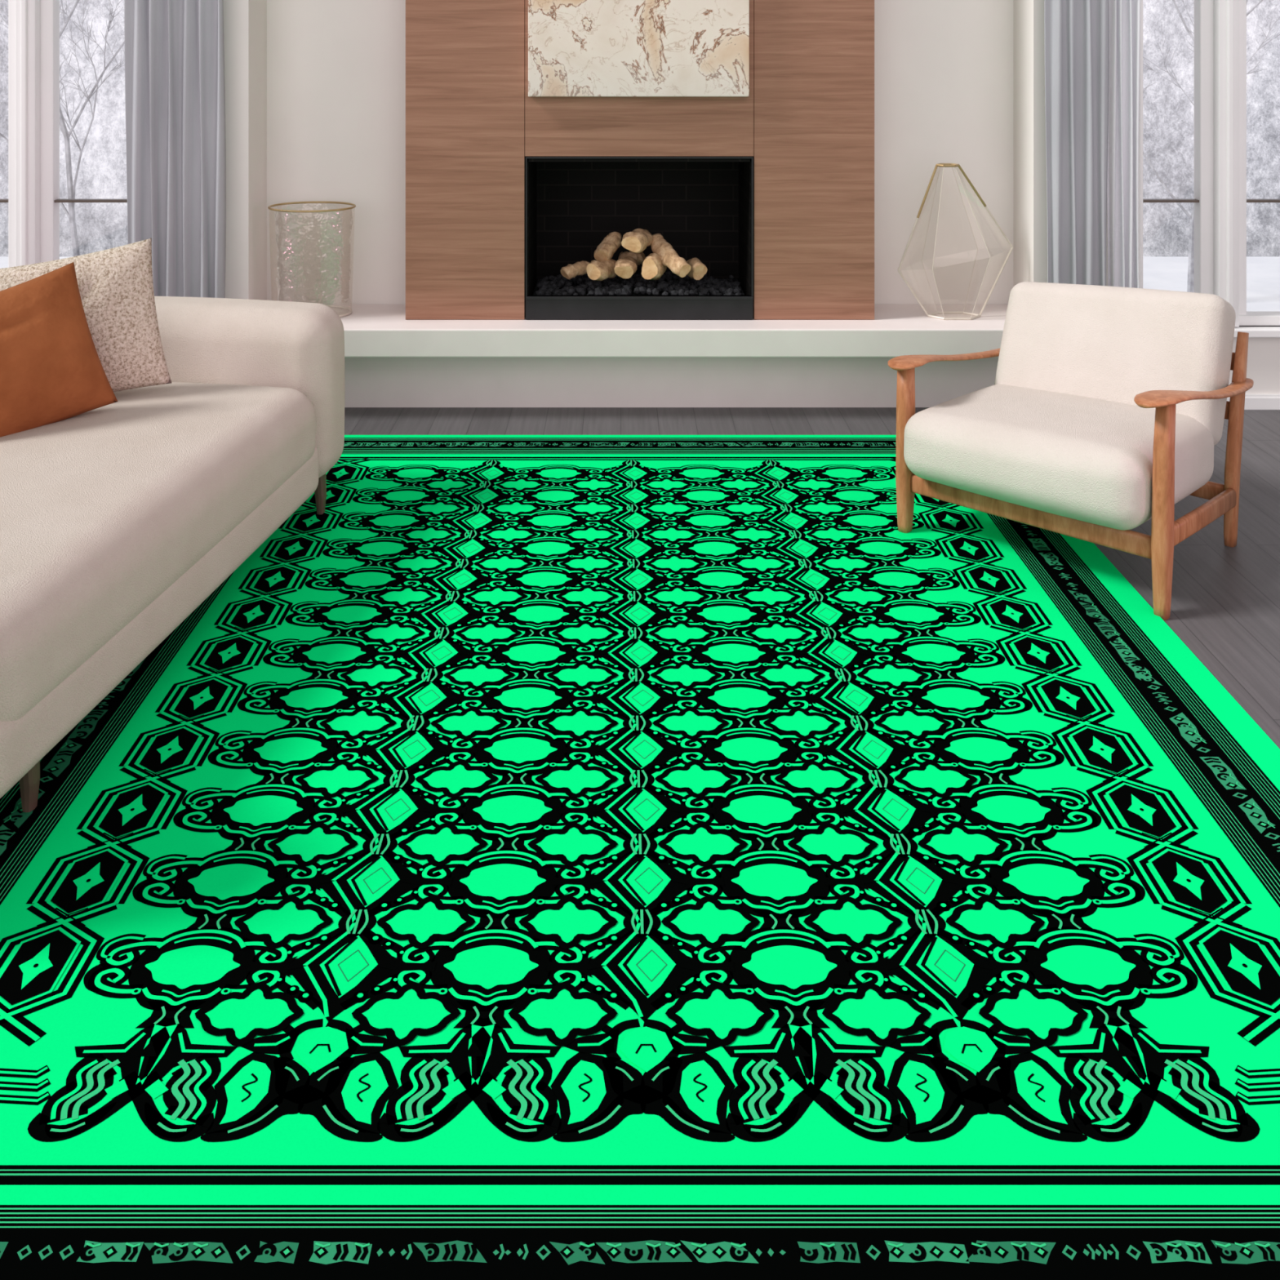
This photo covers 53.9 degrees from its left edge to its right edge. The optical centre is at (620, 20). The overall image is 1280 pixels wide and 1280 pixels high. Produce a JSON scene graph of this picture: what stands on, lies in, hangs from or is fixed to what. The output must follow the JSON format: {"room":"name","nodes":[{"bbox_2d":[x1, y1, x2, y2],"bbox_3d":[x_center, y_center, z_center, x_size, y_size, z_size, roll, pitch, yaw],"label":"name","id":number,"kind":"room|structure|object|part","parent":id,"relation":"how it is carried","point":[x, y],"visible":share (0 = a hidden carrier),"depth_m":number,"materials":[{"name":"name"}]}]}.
{"room":"living room","nodes":[
{"label":"living room","id":0,"kind":"room"},
{"bbox_2d":[222,0,266,300],"bbox_3d":[-2.520,0.150,4.995,2.160,2.700,0.250,0,0,0],"label":"wall","id":1,"kind":"structure","parent":0,"point":[245,21],"depth_m":4.87,"materials":[{"name":"paint"}]},
{"bbox_2d":[0,0,127,267],"bbox_3d":[-2.450,0.133,4.890,1.360,2.165,0.140,0,0,0],"label":"window","id":2,"kind":"structure","parent":1,"relation":"in","point":[33,200],"depth_m":4.90,"materials":[{"name":"white paint"}]},
{"bbox_3d":[-2.450,0.706,4.928,1.220,0.009,0.035,0,0,0],"label":"rail","id":3,"kind":"part","parent":2,"relation":"part of","materials":[{"name":"grey metal"}]},
{"bbox_2d":[124,0,226,297],"bbox_3d":[-1.690,0.194,4.770,0.385,2.588,0.054,0,0,0],"label":"curtain","id":4,"kind":"object","parent":2,"relation":"hanging from","point":[175,86],"visible":0.62,"depth_m":4.77,"materials":[{"name":"grey fabric"}]},
{"bbox_2d":[266,0,1013,304],"bbox_3d":[0.079,0.150,5.195,3.237,2.700,0.150,0,0,0],"label":"wall","id":5,"kind":"structure","parent":0,"point":[336,68],"depth_m":5.12,"materials":[{"name":"paint"}]},
{"bbox_2d":[344,407,1279,748],"bbox_3d":[0.000,1.525,2.060,7.200,0.050,6.120,0,0,0],"label":"floor","id":6,"kind":"structure","parent":0,"point":[1225,603],"depth_m":3.94,"materials":[{"name":"grey wood"}]},
{"bbox_2d":[0,296,344,812],"bbox_3d":[-1.460,1.184,3.030,0.980,0.632,2.059,0,0,8],"label":"sofa","id":7,"kind":"object","parent":6,"relation":"on","point":[118,520],"visible":0.74,"depth_m":2.97,"materials":[{"name":"beige fabric"}]},
{"bbox_3d":[-1.125,1.420,2.384,0.043,0.143,0.048,0,0,8],"label":"leg","id":8,"kind":"part","parent":7,"relation":"part of","materials":[{"name":"brown wood"}]},
{"bbox_2d":[0,262,117,436],"bbox_3d":[-1.595,0.894,3.260,0.538,0.477,0.192,0,0,-44],"label":"throw pillow","id":9,"kind":"object","parent":7,"relation":"on","point":[51,371],"visible":1,"depth_m":3.27,"materials":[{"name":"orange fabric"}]},
{"bbox_2d":[0,238,171,391],"bbox_3d":[-1.553,0.866,3.535,0.552,0.471,0.174,0,0,-19],"label":"throw pillow","id":10,"kind":"object","parent":7,"relation":"on","point":[116,284],"visible":0.45,"depth_m":3.54,"materials":[{"name":"fabric"}]},
{"bbox_2d":[0,382,315,721],"bbox_3d":[-1.373,1.195,3.018,0.800,0.298,1.544,0,0,8],"label":"seat cushion","id":11,"kind":"object","parent":7,"relation":"on","point":[117,519],"depth_m":2.86,"materials":[{"name":"beige fabric"}]},
{"bbox_3d":[-1.369,1.315,3.017,0.784,0.170,1.550,0,0,8],"label":"seat","id":12,"kind":"part","parent":7,"relation":"part of","materials":[{"name":"beige fabric"}]},
{"bbox_3d":[-1.338,1.140,3.913,0.966,0.544,0.274,0,0,8],"label":"armrest","id":13,"kind":"part","parent":7,"relation":"part of","materials":[{"name":"beige fabric"}]},
{"bbox_3d":[-0.914,1.420,3.811,0.043,0.143,0.048,0,0,8],"label":"leg","id":14,"kind":"part","parent":7,"relation":"part of","materials":[{"name":"brown wood"}]},
{"bbox_2d":[0,435,1279,1279],"bbox_3d":[0.031,1.494,2.977,2.638,0.010,3.111,0,0,0],"label":"area rug","id":15,"kind":"object","parent":6,"relation":"on","point":[536,857],"visible":0.98,"depth_m":2.13,"materials":[{"name":"green carpet"}]},
{"bbox_2d":[887,281,1253,620],"bbox_3d":[1.295,1.144,3.629,0.849,0.711,0.783,0,0,44],"label":"armchair","id":16,"kind":"object","parent":15,"relation":"on","point":[1106,407],"visible":1,"depth_m":3.55,"materials":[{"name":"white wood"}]},
{"bbox_3d":[0.836,1.246,3.689,0.048,0.491,0.064,0,0,44],"label":"leg","id":17,"kind":"part","parent":16,"relation":"part of","materials":[{"name":"brown wood"}]},
{"bbox_3d":[1.034,1.039,3.884,0.117,0.099,0.716,0,0,44],"label":"armrest","id":18,"kind":"part","parent":16,"relation":"part of","materials":[{"name":"brown wood"}]},
{"bbox_3d":[1.101,1.341,3.429,0.720,0.068,0.024,0,0,44],"label":"rail","id":19,"kind":"part","parent":16,"relation":"part of","materials":[{"name":"brown wood"}]},
{"bbox_2d":[903,383,1213,530],"bbox_3d":[1.237,1.212,3.575,0.702,0.240,0.624,0,0,44],"label":"seat cushion","id":20,"kind":"object","parent":16,"relation":"on","point":[1064,456],"depth_m":3.40,"materials":[{"name":"beige fabric"}]},
{"bbox_2d":[994,281,1235,445],"bbox_3d":[1.478,1.013,3.808,0.668,0.448,0.269,0,0,44],"label":"cushion","id":21,"kind":"object","parent":16,"relation":"on","point":[1113,344],"depth_m":3.71,"materials":[{"name":"beige fabric"}]},
{"bbox_3d":[1.367,1.228,3.171,0.048,0.545,0.064,0,0,44],"label":"leg","id":22,"kind":"part","parent":16,"relation":"part of","materials":[{"name":"brown wood"}]},
{"bbox_3d":[1.556,0.996,3.374,0.117,0.108,0.716,0,0,44],"label":"armrest","id":23,"kind":"part","parent":16,"relation":"part of","materials":[{"name":"brown wood"}]},
{"bbox_3d":[1.559,1.337,3.387,0.023,0.099,0.564,0,0,42],"label":"rail","id":24,"kind":"part","parent":16,"relation":"part of","materials":[{"name":"brown wood"}]},
{"bbox_3d":[1.502,1.364,3.841,0.680,0.061,0.022,0,0,44],"label":"rail","id":25,"kind":"part","parent":16,"relation":"part of","materials":[{"name":"brown wood"}]},
{"bbox_3d":[1.769,1.198,3.618,0.045,0.603,0.097,0,0,44],"label":"leg","id":26,"kind":"part","parent":16,"relation":"part of","materials":[{"name":"brown wood"}]},
{"bbox_2d":[329,304,1008,407],"bbox_3d":[0.079,1.327,4.909,3.029,0.347,0.418,0,0,0],"label":"hearth","id":27,"kind":"object","parent":6,"relation":"on","point":[391,360],"visible":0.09,"depth_m":4.88,"materials":[{"name":"white stone"}]},
{"bbox_2d":[267,200,355,317],"bbox_3d":[-1.214,0.940,4.950,0.341,0.424,0.255,0,0,0],"label":"glass vase","id":28,"kind":"object","parent":27,"relation":"on","point":[312,202],"visible":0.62,"depth_m":4.96,"materials":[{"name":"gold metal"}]},
{"bbox_2d":[405,0,874,319],"bbox_3d":[0.074,-0.024,5.098,1.806,2.352,0.523,0,0,0],"label":"fireplace","id":29,"kind":"object","parent":27,"relation":"on","point":[771,188],"visible":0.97,"depth_m":4.85,"materials":[{"name":"brown wood"}]},
{"bbox_3d":[-0.600,-0.024,4.982,0.458,2.352,0.270,0,0,0],"label":"wood panel","id":30,"kind":"part","parent":29,"relation":"part of","materials":[{"name":"brown wood"}]},
{"bbox_2d":[528,0,749,96],"bbox_3d":[0.068,-0.135,4.822,0.844,0.850,0.045,0,0,0],"label":"painting","id":31,"kind":"object","parent":29,"relation":"attached to","point":[576,47],"visible":1,"depth_m":4.80},
{"bbox_2d":[533,271,744,295],"bbox_3d":[0.071,1.065,5.083,0.837,0.069,0.413,0,0,0],"label":"rocks","id":32,"kind":"object","parent":29,"relation":"in","point":[668,284],"visible":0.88,"depth_m":5.00},
{"bbox_2d":[560,260,590,279],"bbox_3d":[-0.179,1.000,5.043,0.126,0.067,0.062,0,0,-19],"label":"log","id":33,"kind":"object","parent":32,"relation":"on","point":[580,268],"visible":0.88,"depth_m":5.02,"materials":[{"name":"brown wood"}]},
{"bbox_2d":[586,258,617,280],"bbox_3d":[-0.066,0.984,4.984,0.082,0.088,0.177,0,0,26],"label":"log","id":34,"kind":"object","parent":32,"relation":"on","point":[597,270],"visible":0.94,"depth_m":4.92,"materials":[{"name":"beige wood"}]},
{"bbox_2d":[594,231,622,261],"bbox_3d":[-0.046,0.911,5.053,0.088,0.118,0.139,0,0,35],"label":"log","id":35,"kind":"object","parent":34,"relation":"on","point":[605,251],"visible":0.98,"depth_m":5.02,"materials":[{"name":"brown wood"}]},
{"bbox_2d":[613,256,637,279],"bbox_3d":[0.022,0.975,4.978,0.087,0.072,0.172,0,0,5],"label":"log","id":36,"kind":"object","parent":32,"relation":"on","point":[624,268],"visible":1,"depth_m":4.91,"materials":[{"name":"beige wood"}]},
{"bbox_2d":[621,228,653,253],"bbox_3d":[0.070,0.875,5.002,0.103,0.086,0.175,0,0,20],"label":"log","id":37,"kind":"object","parent":36,"relation":"on","point":[637,241],"visible":0.99,"depth_m":4.93,"materials":[{"name":"beige wood"}]},
{"bbox_2d":[617,251,645,265],"bbox_3d":[0.051,0.973,5.149,0.112,0.066,0.080,0,0,20],"label":"log","id":38,"kind":"object","parent":32,"relation":"on","point":[639,257],"visible":0.46,"depth_m":5.12,"materials":[{"name":"brown wood"}]},
{"bbox_2d":[641,253,666,279],"bbox_3d":[0.135,0.964,4.961,0.084,0.108,0.142,0,0,22],"label":"log","id":39,"kind":"object","parent":32,"relation":"on","point":[652,268],"visible":0.94,"depth_m":4.90,"materials":[{"name":"beige wood"}]},
{"bbox_2d":[650,233,691,277],"bbox_3d":[0.184,0.925,4.966,0.073,0.141,0.246,0,0,-32],"label":"log","id":40,"kind":"object","parent":39,"relation":"on","point":[670,259],"visible":0.94,"depth_m":4.93,"materials":[{"name":"beige wood"}]},
{"bbox_2d":[686,257,706,279],"bbox_3d":[0.290,0.987,5.017,0.070,0.083,0.174,0,0,-17],"label":"log","id":41,"kind":"object","parent":32,"relation":"on","point":[698,269],"visible":0.78,"depth_m":4.95,"materials":[{"name":"beige wood"}]},
{"bbox_3d":[0.071,-0.339,4.982,0.881,1.723,0.270,0,0,0],"label":"wood panel","id":42,"kind":"part","parent":29,"relation":"part of","materials":[{"name":"brown wood"}]},
{"bbox_3d":[0.071,0.793,4.856,0.877,0.536,0.023,0,0,0],"label":"metal trim","id":43,"kind":"part","parent":29,"relation":"part of","materials":[{"name":"black metal"}]},
{"bbox_3d":[0.745,-0.024,4.982,0.463,2.352,0.270,0,0,0],"label":"wood panel","id":44,"kind":"part","parent":29,"relation":"part of","materials":[{"name":"brown wood"}]},
{"bbox_2d":[897,163,1013,319],"bbox_3d":[1.303,0.856,4.900,0.451,0.595,0.175,0,0,0],"label":"lantern","id":45,"kind":"object","parent":27,"relation":"on","point":[943,165],"visible":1,"depth_m":4.90,"materials":[{"name":"gold metal"}]},
{"bbox_2d":[1013,0,1279,394],"bbox_3d":[2.599,0.150,4.995,2.003,2.700,0.250,0,0,0],"label":"wall","id":46,"kind":"structure","parent":0,"point":[1029,161],"depth_m":4.88,"materials":[{"name":"paint"}]},
{"bbox_2d":[1137,0,1279,337],"bbox_3d":[2.550,0.133,4.890,1.360,2.165,0.140,0,0,0],"label":"window","id":47,"kind":"structure","parent":46,"relation":"in","point":[1220,201],"depth_m":4.89,"materials":[{"name":"white paint"}]},
{"bbox_2d":[1044,0,1108,285],"bbox_3d":[1.729,0.194,4.769,0.244,2.588,0.042,0,0,0],"label":"curtain","id":48,"kind":"object","parent":47,"relation":"hanging from","point":[1076,32],"visible":0.63,"depth_m":4.77,"materials":[{"name":"grey fabric"}]},
{"bbox_2d":[1106,0,1140,288],"bbox_3d":[1.910,0.194,4.784,0.134,2.588,0.048,0,0,0],"label":"sheer curtain","id":49,"kind":"object","parent":47,"relation":"hanging from","point":[1124,15],"visible":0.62,"depth_m":4.78,"materials":[{"name":"white fabric"}]},
{"bbox_3d":[2.550,0.706,4.928,1.220,0.009,0.035,0,0,0],"label":"rail","id":50,"kind":"part","parent":47,"relation":"part of","materials":[{"name":"brown metal"}]},
{"bbox_2d":[1226,394,1279,409],"bbox_3d":[2.608,1.472,4.861,1.983,0.055,0.018,0,0,0],"label":"baseboard","id":51,"kind":"structure","parent":46,"relation":"attached to","point":[1252,402],"depth_m":4.85,"materials":[{"name":"white paint"}]},
{"label":"outside","id":52,"kind":"structure","parent":0,"visible":0},
{"bbox_2d":[0,256,1279,311],"bbox_3d":[0.000,1.901,7.500,18.000,0.199,4.200,0,0,0],"label":"snowy ground","id":53,"kind":"structure","parent":52,"point":[1159,273],"depth_m":8.86,"materials":[{"name":"white snow"}]},
{"bbox_2d":[0,0,124,256],"bbox_3d":[-3.946,0.078,8.341,2.582,3.448,0.894,0,0,-5],"label":"tree","id":54,"kind":"object","parent":53,"relation":"on","point":[71,189],"visible":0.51,"depth_m":8.06,"materials":[{"name":"grey plant"}]},
{"bbox_2d":[1142,0,1279,292],"bbox_3d":[3.890,0.188,8.250,1.878,3.226,0.975,0,0,0],"label":"tree","id":55,"kind":"object","parent":53,"relation":"on","point":[1190,286],"visible":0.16,"depth_m":8.03,"materials":[{"name":"grey plant"}]},
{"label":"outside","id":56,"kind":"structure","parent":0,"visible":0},
{"bbox_2d":[0,0,1279,256],"bbox_3d":[0.000,-1.500,9.950,22.000,7.000,0.600,0,0,0],"label":"woodland","id":57,"kind":"object","parent":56,"point":[1168,113],"visible":0.02,"depth_m":10.15,"materials":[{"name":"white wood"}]}
]}

